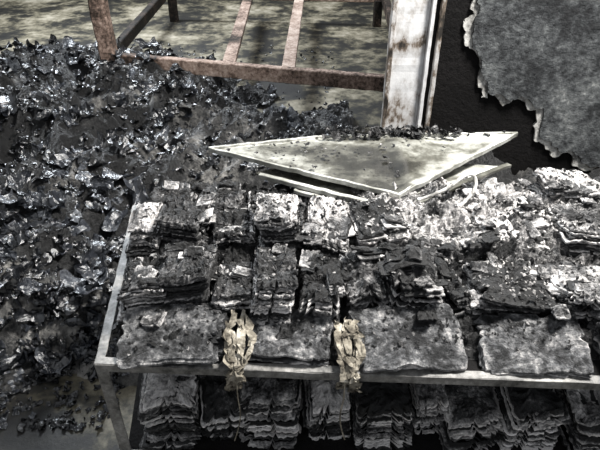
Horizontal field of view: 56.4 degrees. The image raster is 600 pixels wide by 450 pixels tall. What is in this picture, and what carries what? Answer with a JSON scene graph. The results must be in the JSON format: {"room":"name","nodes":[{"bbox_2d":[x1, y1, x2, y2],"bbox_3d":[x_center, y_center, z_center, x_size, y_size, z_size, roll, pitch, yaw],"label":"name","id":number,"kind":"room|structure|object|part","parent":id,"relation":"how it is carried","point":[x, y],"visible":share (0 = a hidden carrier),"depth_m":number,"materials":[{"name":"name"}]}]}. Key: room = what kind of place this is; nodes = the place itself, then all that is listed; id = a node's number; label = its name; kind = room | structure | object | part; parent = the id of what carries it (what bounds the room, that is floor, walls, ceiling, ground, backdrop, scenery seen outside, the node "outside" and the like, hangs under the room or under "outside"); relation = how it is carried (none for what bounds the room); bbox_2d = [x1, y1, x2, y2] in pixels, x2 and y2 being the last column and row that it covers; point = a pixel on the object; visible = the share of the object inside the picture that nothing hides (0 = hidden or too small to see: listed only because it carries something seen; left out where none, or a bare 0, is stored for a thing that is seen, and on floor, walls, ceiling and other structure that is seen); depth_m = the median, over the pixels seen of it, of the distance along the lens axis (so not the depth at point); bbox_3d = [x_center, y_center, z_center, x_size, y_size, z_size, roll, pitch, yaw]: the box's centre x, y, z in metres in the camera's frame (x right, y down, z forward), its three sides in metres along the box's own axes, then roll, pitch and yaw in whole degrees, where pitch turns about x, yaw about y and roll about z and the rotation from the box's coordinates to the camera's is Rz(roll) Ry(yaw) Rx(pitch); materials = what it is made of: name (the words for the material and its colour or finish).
{"room":"fire-damaged room","nodes":[
{"label":"fire-damaged room","id":0,"kind":"room"},
{"bbox_2d":[0,0,391,449],"bbox_3d":[0.000,-0.617,4.429,12.000,0.200,13.000,0,35,0],"label":"floor","id":1,"kind":"structure","parent":0,"point":[344,29],"depth_m":6.38,"materials":[{"name":"concrete"}]},
{"bbox_2d":[88,0,390,91],"bbox_3d":[-0.336,-2.494,5.306,2.785,1.902,3.296,0,35,0],"label":"frame","id":2,"kind":"object","parent":1,"relation":"on","point":[229,67],"visible":0.75,"depth_m":4.64,"materials":[{"name":"brown metal"}]},
{"bbox_3d":[-1.643,-1.915,4.460,0.173,1.900,0.140,0,35,0],"label":"corner post","id":3,"kind":"part","parent":2,"relation":"part of","materials":[{"name":"brown wood"}]},
{"bbox_3d":[-1.660,-2.170,5.911,0.073,0.113,2.600,0,35,0],"label":"rail","id":4,"kind":"part","parent":2,"relation":"part of","materials":[{"name":"brown wood"}]},
{"bbox_3d":[-1.600,-2.726,7.056,0.102,0.300,0.102,0,35,0],"label":"leg","id":5,"kind":"part","parent":2,"relation":"part of","materials":[{"name":"brown wood"}]},
{"bbox_3d":[-0.371,-1.249,4.572,2.533,0.126,0.077,8,35,11],"label":"rail","id":6,"kind":"part","parent":2,"relation":"part of","materials":[{"name":"brown wood"}]},
{"bbox_3d":[-0.330,-2.835,6.879,2.672,0.133,0.072,3,35,4],"label":"rail","id":7,"kind":"part","parent":2,"relation":"part of","materials":[{"name":"brown metal"}]},
{"bbox_3d":[0.950,-2.591,6.859,0.103,0.300,0.103,0,35,0],"label":"leg","id":8,"kind":"part","parent":2,"relation":"part of","materials":[{"name":"brown wood"}]},
{"bbox_3d":[0.930,-1.915,5.541,0.073,0.113,2.905,2,35,3],"label":"rail","id":9,"kind":"part","parent":2,"relation":"part of","materials":[{"name":"brown metal"}]},
{"bbox_2d":[0,43,599,405],"bbox_3d":[-1.350,-0.805,3.997,6.500,0.700,4.900,0,35,0],"label":"debris heap","id":10,"kind":"object","parent":1,"relation":"on","point":[70,136],"visible":0.2,"depth_m":3.60,"materials":[{"name":"brown wood"}]},
{"bbox_2d":[0,34,347,432],"bbox_3d":[-1.264,-1.284,4.739,4.223,0.604,6.162,-18,38,-24],"label":"rubble pile","id":11,"kind":"object","parent":10,"relation":"on","point":[88,278],"visible":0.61,"depth_m":3.02,"materials":[{"name":"black"}]},
{"bbox_2d":[94,205,599,449],"bbox_3d":[0.393,0.416,2.018,2.060,0.829,1.010,0,35,0],"label":"steel table","id":12,"kind":"object","parent":1,"relation":"on","point":[473,375],"depth_m":1.49,"materials":[{"name":"grey metal"}]},
{"bbox_3d":[-0.545,0.672,1.715,0.005,0.751,0.033,0,35,0],"label":"leg","id":13,"kind":"part","parent":12,"relation":"part of","materials":[{"name":"metal"}]},
{"bbox_3d":[-0.529,0.681,1.702,0.033,0.750,0.005,0,35,0],"label":"leg","id":14,"kind":"part","parent":12,"relation":"part of","materials":[{"name":"metal"}]},
{"bbox_3d":[-0.578,0.148,1.811,0.026,0.006,0.788,-4,35,-5],"label":"rail","id":15,"kind":"part","parent":12,"relation":"part of","materials":[{"name":"metal"}]},
{"bbox_2d":[117,253,170,324],"bbox_3d":[-0.455,0.177,1.640,0.162,0.144,0.204,-5,35,-7],"label":"book","id":16,"kind":"object","parent":12,"relation":"on","point":[126,301],"visible":0.41,"depth_m":1.57,"materials":[{"name":"black paper"}]},
{"bbox_2d":[125,202,165,259],"bbox_3d":[-0.500,0.018,1.840,0.125,0.179,0.225,0,35,0],"label":"book","id":17,"kind":"object","parent":12,"relation":"on","point":[134,225],"visible":0.71,"depth_m":1.76,"materials":[{"name":"grey paper"}]},
{"bbox_2d":[137,373,202,449],"bbox_3d":[-0.404,0.531,1.738,0.210,0.234,0.244,0,35,0],"label":"book","id":18,"kind":"object","parent":12,"relation":"on","point":[157,391],"visible":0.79,"depth_m":1.67,"materials":[{"name":"grey paper"}]},
{"bbox_2d":[150,186,193,204],"bbox_3d":[-0.452,-0.076,2.021,0.161,0.131,0.171,-5,35,-7],"label":"book","id":19,"kind":"object","parent":12,"relation":"on","point":[154,197],"visible":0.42,"depth_m":1.98,"materials":[{"name":"grey paper"}]},
{"bbox_2d":[116,304,227,369],"bbox_3d":[-0.344,0.293,1.533,0.302,0.075,0.202,0,35,0],"label":"book","id":20,"kind":"object","parent":12,"relation":"on","point":[198,354],"visible":0.88,"depth_m":1.50,"materials":[{"name":"grey paper"}]},
{"bbox_2d":[156,198,213,245],"bbox_3d":[-0.374,0.009,1.842,0.159,0.194,0.214,5,35,7],"label":"book","id":21,"kind":"object","parent":12,"relation":"on","point":[169,221],"visible":0.56,"depth_m":1.74,"materials":[{"name":"black paper"}]},
{"bbox_2d":[157,244,218,307],"bbox_3d":[-0.317,0.154,1.639,0.184,0.184,0.222,0,35,0],"label":"book","id":22,"kind":"object","parent":12,"relation":"on","point":[179,294],"visible":0.7,"depth_m":1.56,"materials":[{"name":"black paper"}]},
{"bbox_2d":[197,185,246,211],"bbox_3d":[-0.289,-0.070,2.020,0.188,0.121,0.164,5,35,7],"label":"book","id":23,"kind":"object","parent":12,"relation":"on","point":[228,207],"visible":0.4,"depth_m":1.97,"materials":[{"name":"grey paper"}]},
{"bbox_2d":[200,375,251,440],"bbox_3d":[-0.237,0.534,1.770,0.159,0.192,0.239,-5,35,-7],"label":"book","id":24,"kind":"object","parent":12,"relation":"on","point":[217,404],"visible":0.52,"depth_m":1.71,"materials":[{"name":"black paper"}]},
{"bbox_2d":[211,262,253,313],"bbox_3d":[-0.191,0.189,1.646,0.139,0.119,0.194,0,35,0],"label":"book","id":25,"kind":"object","parent":12,"relation":"on","point":[233,293],"visible":0.69,"depth_m":1.58,"materials":[{"name":"black paper"}]},
{"bbox_2d":[212,208,255,247],"bbox_3d":[-0.222,0.033,1.849,0.153,0.145,0.198,-3,35,-5],"label":"book","id":26,"kind":"object","parent":12,"relation":"on","point":[220,239],"visible":0.6,"depth_m":1.80,"materials":[{"name":"black paper"}]},
{"bbox_2d":[234,362,240,440],"bbox_3d":[-0.166,0.486,1.518,0.020,0.282,0.050,19,39,26],"label":"string","id":27,"kind":"object","parent":12,"relation":"attached to","point":[238,362],"visible":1,"depth_m":1.51,"materials":[{"name":"fabric"}]},
{"bbox_3d":[-0.162,0.343,1.526,0.094,0.151,0.187,0,35,0],"label":"torn cloth strip","id":28,"kind":"part","parent":12,"relation":"part of","materials":[{"name":"beige fabric"}]},
{"bbox_2d":[247,189,286,209],"bbox_3d":[-0.108,-0.072,2.057,0.184,0.082,0.169,0,35,0],"label":"book","id":29,"kind":"object","parent":12,"relation":"on","point":[280,191],"visible":0.16,"depth_m":2.05,"materials":[{"name":"grey paper"}]},
{"bbox_2d":[235,377,302,449],"bbox_3d":[-0.090,0.527,1.740,0.207,0.238,0.239,0,35,0],"label":"book","id":30,"kind":"object","parent":12,"relation":"on","point":[260,393],"visible":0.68,"depth_m":1.67,"materials":[{"name":"black paper"}]},
{"bbox_2d":[248,248,297,324],"bbox_3d":[-0.076,0.171,1.622,0.155,0.175,0.260,0,35,0],"label":"book","id":31,"kind":"object","parent":12,"relation":"on","point":[278,311],"visible":0.73,"depth_m":1.53,"materials":[{"name":"black paper"}]},
{"bbox_2d":[254,193,303,253],"bbox_3d":[-0.071,0.007,1.841,0.166,0.197,0.242,0,35,0],"label":"book","id":32,"kind":"object","parent":12,"relation":"on","point":[270,234],"visible":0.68,"depth_m":1.76,"materials":[{"name":"grey paper"}]},
{"bbox_2d":[244,308,334,366],"bbox_3d":[-0.031,0.292,1.530,0.248,0.079,0.171,3,35,5],"label":"book","id":33,"kind":"object","parent":12,"relation":"on","point":[264,351],"visible":0.77,"depth_m":1.50,"materials":[{"name":"grey paper"}]},
{"bbox_2d":[298,256,342,330],"bbox_3d":[0.061,0.203,1.606,0.124,0.139,0.204,5,35,7],"label":"book","id":34,"kind":"object","parent":12,"relation":"on","point":[310,298],"visible":0.64,"depth_m":1.54,"materials":[{"name":"black paper"}]},
{"bbox_2d":[301,379,351,440],"bbox_3d":[0.080,0.540,1.778,0.165,0.173,0.230,0,35,0],"label":"book","id":35,"kind":"object","parent":12,"relation":"on","point":[323,396],"visible":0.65,"depth_m":1.71,"materials":[{"name":"grey paper"}]},
{"bbox_2d":[305,195,349,259],"bbox_3d":[0.077,0.034,1.819,0.166,0.177,0.230,3,35,4],"label":"book","id":36,"kind":"object","parent":12,"relation":"on","point":[328,247],"visible":0.51,"depth_m":1.81,"materials":[{"name":"grey paper"}]},
{"bbox_2d":[339,366,345,439],"bbox_3d":[0.117,0.478,1.511,0.021,0.262,0.054,0,35,0],"label":"string","id":37,"kind":"object","parent":12,"relation":"attached to","point":[345,366],"visible":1,"depth_m":1.50,"materials":[{"name":"fabric"}]},
{"bbox_3d":[0.402,0.389,1.460,1.898,0.006,0.026,2,35,2],"label":"rail","id":38,"kind":"part","parent":12,"relation":"part of","materials":[{"name":"metal"}]},
{"bbox_3d":[0.132,0.352,1.503,0.083,0.140,0.164,0,35,0],"label":"torn cloth strip","id":39,"kind":"part","parent":12,"relation":"part of","materials":[{"name":"beige fabric"}]},
{"bbox_2d":[128,178,599,326],"bbox_3d":[0.348,0.020,1.807,1.757,0.208,0.776,0,35,0],"label":"fragments","id":40,"kind":"object","parent":12,"relation":"on","point":[144,277],"visible":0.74,"depth_m":1.70,"materials":[{"name":"grey paper"}]},
{"bbox_2d":[340,251,388,310],"bbox_3d":[0.189,0.169,1.639,0.138,0.159,0.238,-2,35,-3],"label":"book","id":41,"kind":"object","parent":12,"relation":"on","point":[360,301],"visible":0.59,"depth_m":1.58,"materials":[{"name":"black paper"}]},
{"bbox_2d":[129,373,599,449],"bbox_3d":[0.395,0.464,2.054,2.030,0.012,0.980,0,35,0],"label":"burnt paper stacks","id":42,"kind":"object","parent":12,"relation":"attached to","point":[430,441],"depth_m":1.74,"materials":[{"name":"black paper"}]},
{"bbox_2d":[137,177,599,359],"bbox_3d":[0.435,0.050,1.800,1.850,0.171,0.850,0,35,0],"label":"paper scraps","id":43,"kind":"object","parent":12,"relation":"on","point":[557,255],"visible":0.24,"depth_m":1.77,"materials":[{"name":"grey paper"}]},
{"bbox_2d":[117,167,599,357],"bbox_3d":[0.376,0.042,1.789,1.764,0.208,0.855,0,35,0],"label":"flakes","id":44,"kind":"object","parent":43,"relation":"on","point":[398,235],"visible":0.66,"depth_m":1.68,"materials":[{"name":"grey paper"}]},
{"bbox_2d":[208,132,517,202],"bbox_3d":[0.274,-0.215,2.136,1.278,0.074,0.576,0,35,0],"label":"metal panel","id":45,"kind":"object","parent":43,"relation":"on","point":[419,163],"visible":0.9,"depth_m":2.16,"materials":[{"name":"grey metal"}]},
{"bbox_2d":[226,124,505,176],"bbox_3d":[0.282,-0.300,2.207,1.143,0.053,0.435,0,35,0],"label":"crumbs","id":46,"kind":"object","parent":45,"relation":"on","point":[416,132],"visible":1,"depth_m":2.32,"materials":[{"name":"brown wood"}]},
{"bbox_2d":[417,173,477,206],"bbox_3d":[0.529,-0.109,1.907,0.244,0.061,0.107,-16,38,-22],"label":"wire","id":47,"kind":"object","parent":43,"relation":"on","point":[459,179],"visible":0.98,"depth_m":1.92,"materials":[{"name":"paint"}]},
{"bbox_2d":[347,198,410,247],"bbox_3d":[0.248,0.028,1.846,0.220,0.157,0.233,-5,35,-7],"label":"book","id":48,"kind":"object","parent":12,"relation":"on","point":[377,211],"visible":0.48,"depth_m":1.81,"materials":[{"name":"grey paper"}]},
{"bbox_2d":[350,381,412,449],"bbox_3d":[0.254,0.542,1.738,0.189,0.217,0.227,0,35,0],"label":"book","id":49,"kind":"object","parent":12,"relation":"on","point":[380,401],"visible":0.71,"depth_m":1.68,"materials":[{"name":"black paper"}]},
{"bbox_2d":[348,303,467,372],"bbox_3d":[0.287,0.300,1.512,0.311,0.086,0.204,0,35,0],"label":"book","id":50,"kind":"object","parent":12,"relation":"on","point":[439,356],"visible":0.84,"depth_m":1.49,"materials":[{"name":"grey paper"}]},
{"bbox_2d":[384,246,442,308],"bbox_3d":[0.319,0.165,1.627,0.167,0.180,0.218,0,35,0],"label":"book","id":51,"kind":"object","parent":12,"relation":"on","point":[392,284],"visible":0.31,"depth_m":1.56,"materials":[{"name":"black paper"}]},
{"bbox_2d":[407,383,449,434],"bbox_3d":[0.401,0.520,1.788,0.112,0.195,0.219,-3,35,-5],"label":"book","id":52,"kind":"object","parent":12,"relation":"on","point":[432,398],"visible":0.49,"depth_m":1.72,"materials":[{"name":"black paper"}]},
{"bbox_2d":[408,219,481,257],"bbox_3d":[0.470,0.048,1.842,0.232,0.128,0.231,0,35,0],"label":"book","id":53,"kind":"object","parent":12,"relation":"on","point":[417,236],"visible":0.09,"depth_m":1.77,"materials":[{"name":"grey paper"}]},
{"bbox_2d":[437,271,474,316],"bbox_3d":[0.441,0.209,1.624,0.086,0.109,0.154,-8,35,-11],"label":"book","id":54,"kind":"object","parent":12,"relation":"on","point":[459,300],"visible":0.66,"depth_m":1.58,"materials":[{"name":"black paper"}]},
{"bbox_2d":[434,384,504,449],"bbox_3d":[0.526,0.573,1.750,0.198,0.152,0.231,0,35,0],"label":"book","id":55,"kind":"object","parent":12,"relation":"on","point":[469,404],"visible":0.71,"depth_m":1.69,"materials":[{"name":"black paper"}]},
{"bbox_2d":[467,197,549,250],"bbox_3d":[0.676,0.027,1.855,0.258,0.148,0.272,0,35,0],"label":"book","id":56,"kind":"object","parent":12,"relation":"on","point":[470,207],"visible":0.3,"depth_m":1.83,"materials":[{"name":"grey paper"}]},
{"bbox_2d":[462,258,556,317],"bbox_3d":[0.604,0.186,1.636,0.238,0.133,0.240,-4,35,-5],"label":"book","id":57,"kind":"object","parent":12,"relation":"on","point":[498,305],"visible":0.57,"depth_m":1.58,"materials":[{"name":"black paper"}]},
{"bbox_2d":[492,386,570,449],"bbox_3d":[0.702,0.551,1.745,0.200,0.193,0.229,0,35,0],"label":"book","id":58,"kind":"object","parent":12,"relation":"on","point":[545,406],"visible":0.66,"depth_m":1.68,"materials":[{"name":"black paper"}]},
{"bbox_2d":[473,313,593,377],"bbox_3d":[0.620,0.311,1.504,0.296,0.079,0.195,0,35,0],"label":"book","id":59,"kind":"object","parent":12,"relation":"on","point":[554,358],"visible":0.97,"depth_m":1.48,"materials":[{"name":"grey paper"}]},
{"bbox_2d":[532,167,599,200],"bbox_3d":[0.967,-0.126,2.063,0.234,0.164,0.193,-4,35,-5],"label":"book","id":60,"kind":"object","parent":12,"relation":"on","point":[583,181],"visible":0.33,"depth_m":2.02,"materials":[{"name":"grey paper"}]},
{"bbox_2d":[541,203,599,258],"bbox_3d":[0.929,0.023,1.855,0.224,0.155,0.266,0,35,0],"label":"book","id":61,"kind":"object","parent":12,"relation":"on","point":[574,245],"visible":0.56,"depth_m":1.77,"materials":[{"name":"grey paper"}]},
{"bbox_2d":[547,265,599,327],"bbox_3d":[0.833,0.186,1.619,0.222,0.153,0.268,0,35,0],"label":"book","id":62,"kind":"object","parent":12,"relation":"on","point":[581,299],"visible":0.6,"depth_m":1.57,"materials":[{"name":"grey paper"}]},
{"bbox_2d":[556,389,599,449],"bbox_3d":[0.902,0.574,1.717,0.200,0.187,0.218,0,35,0],"label":"book","id":63,"kind":"object","parent":12,"relation":"on","point":[583,406],"visible":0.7,"depth_m":1.68,"materials":[{"name":"black paper"}]},
{"bbox_2d":[583,310,599,358],"bbox_3d":[0.950,0.316,1.476,0.335,0.100,0.232,0,35,0],"label":"book","id":64,"kind":"object","parent":12,"relation":"on","point":[596,315],"visible":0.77,"depth_m":1.51,"materials":[{"name":"black paper"}]},
{"bbox_2d":[380,0,431,133],"bbox_3d":[0.578,-1.107,2.936,0.205,2.301,0.078,0,35,0],"label":"board","id":65,"kind":"object","parent":1,"relation":"on","point":[412,16],"depth_m":3.06,"materials":[{"name":"paint"}]},
{"bbox_3d":[0.488,-1.103,2.930,0.025,2.301,0.063,0,35,0],"label":"edge strip","id":66,"kind":"part","parent":65,"relation":"part of","materials":[{"name":"white wood"}]},
{"bbox_2d":[416,0,436,127],"bbox_3d":[0.690,-1.098,2.922,0.023,2.299,0.053,0,35,0],"label":"bead","id":67,"kind":"object","parent":65,"relation":"attached to","point":[434,2],"visible":0.61,"depth_m":3.04,"materials":[{"name":"paint"}]},
{"bbox_2d":[429,0,599,174],"bbox_3d":[2.850,-1.442,2.892,4.180,2.900,0.160,0,35,0],"label":"wall","id":68,"kind":"structure","parent":0,"point":[458,102],"depth_m":3.31,"materials":[{"name":"black paint"}]},
{"bbox_2d":[421,0,440,130],"bbox_3d":[0.715,-1.126,2.964,0.038,2.299,0.053,0,35,0],"label":"rebate","id":69,"kind":"object","parent":68,"relation":"attached to","point":[438,1],"visible":0.27,"depth_m":3.09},
{"bbox_2d":[424,0,446,132],"bbox_3d":[0.745,-1.109,2.939,0.025,2.299,0.053,0,35,0],"label":"bead","id":70,"kind":"object","parent":68,"relation":"attached to","point":[443,3],"visible":0.56,"depth_m":3.06,"materials":[{"name":"paint"}]},
{"bbox_2d":[463,0,599,170],"bbox_3d":[2.148,-1.334,2.851,2.575,2.495,0.030,0,34,0],"label":"plaster","id":71,"kind":"object","parent":68,"relation":"attached to","point":[544,55],"depth_m":3.13,"materials":[{"name":"grey paint"}]}
]}

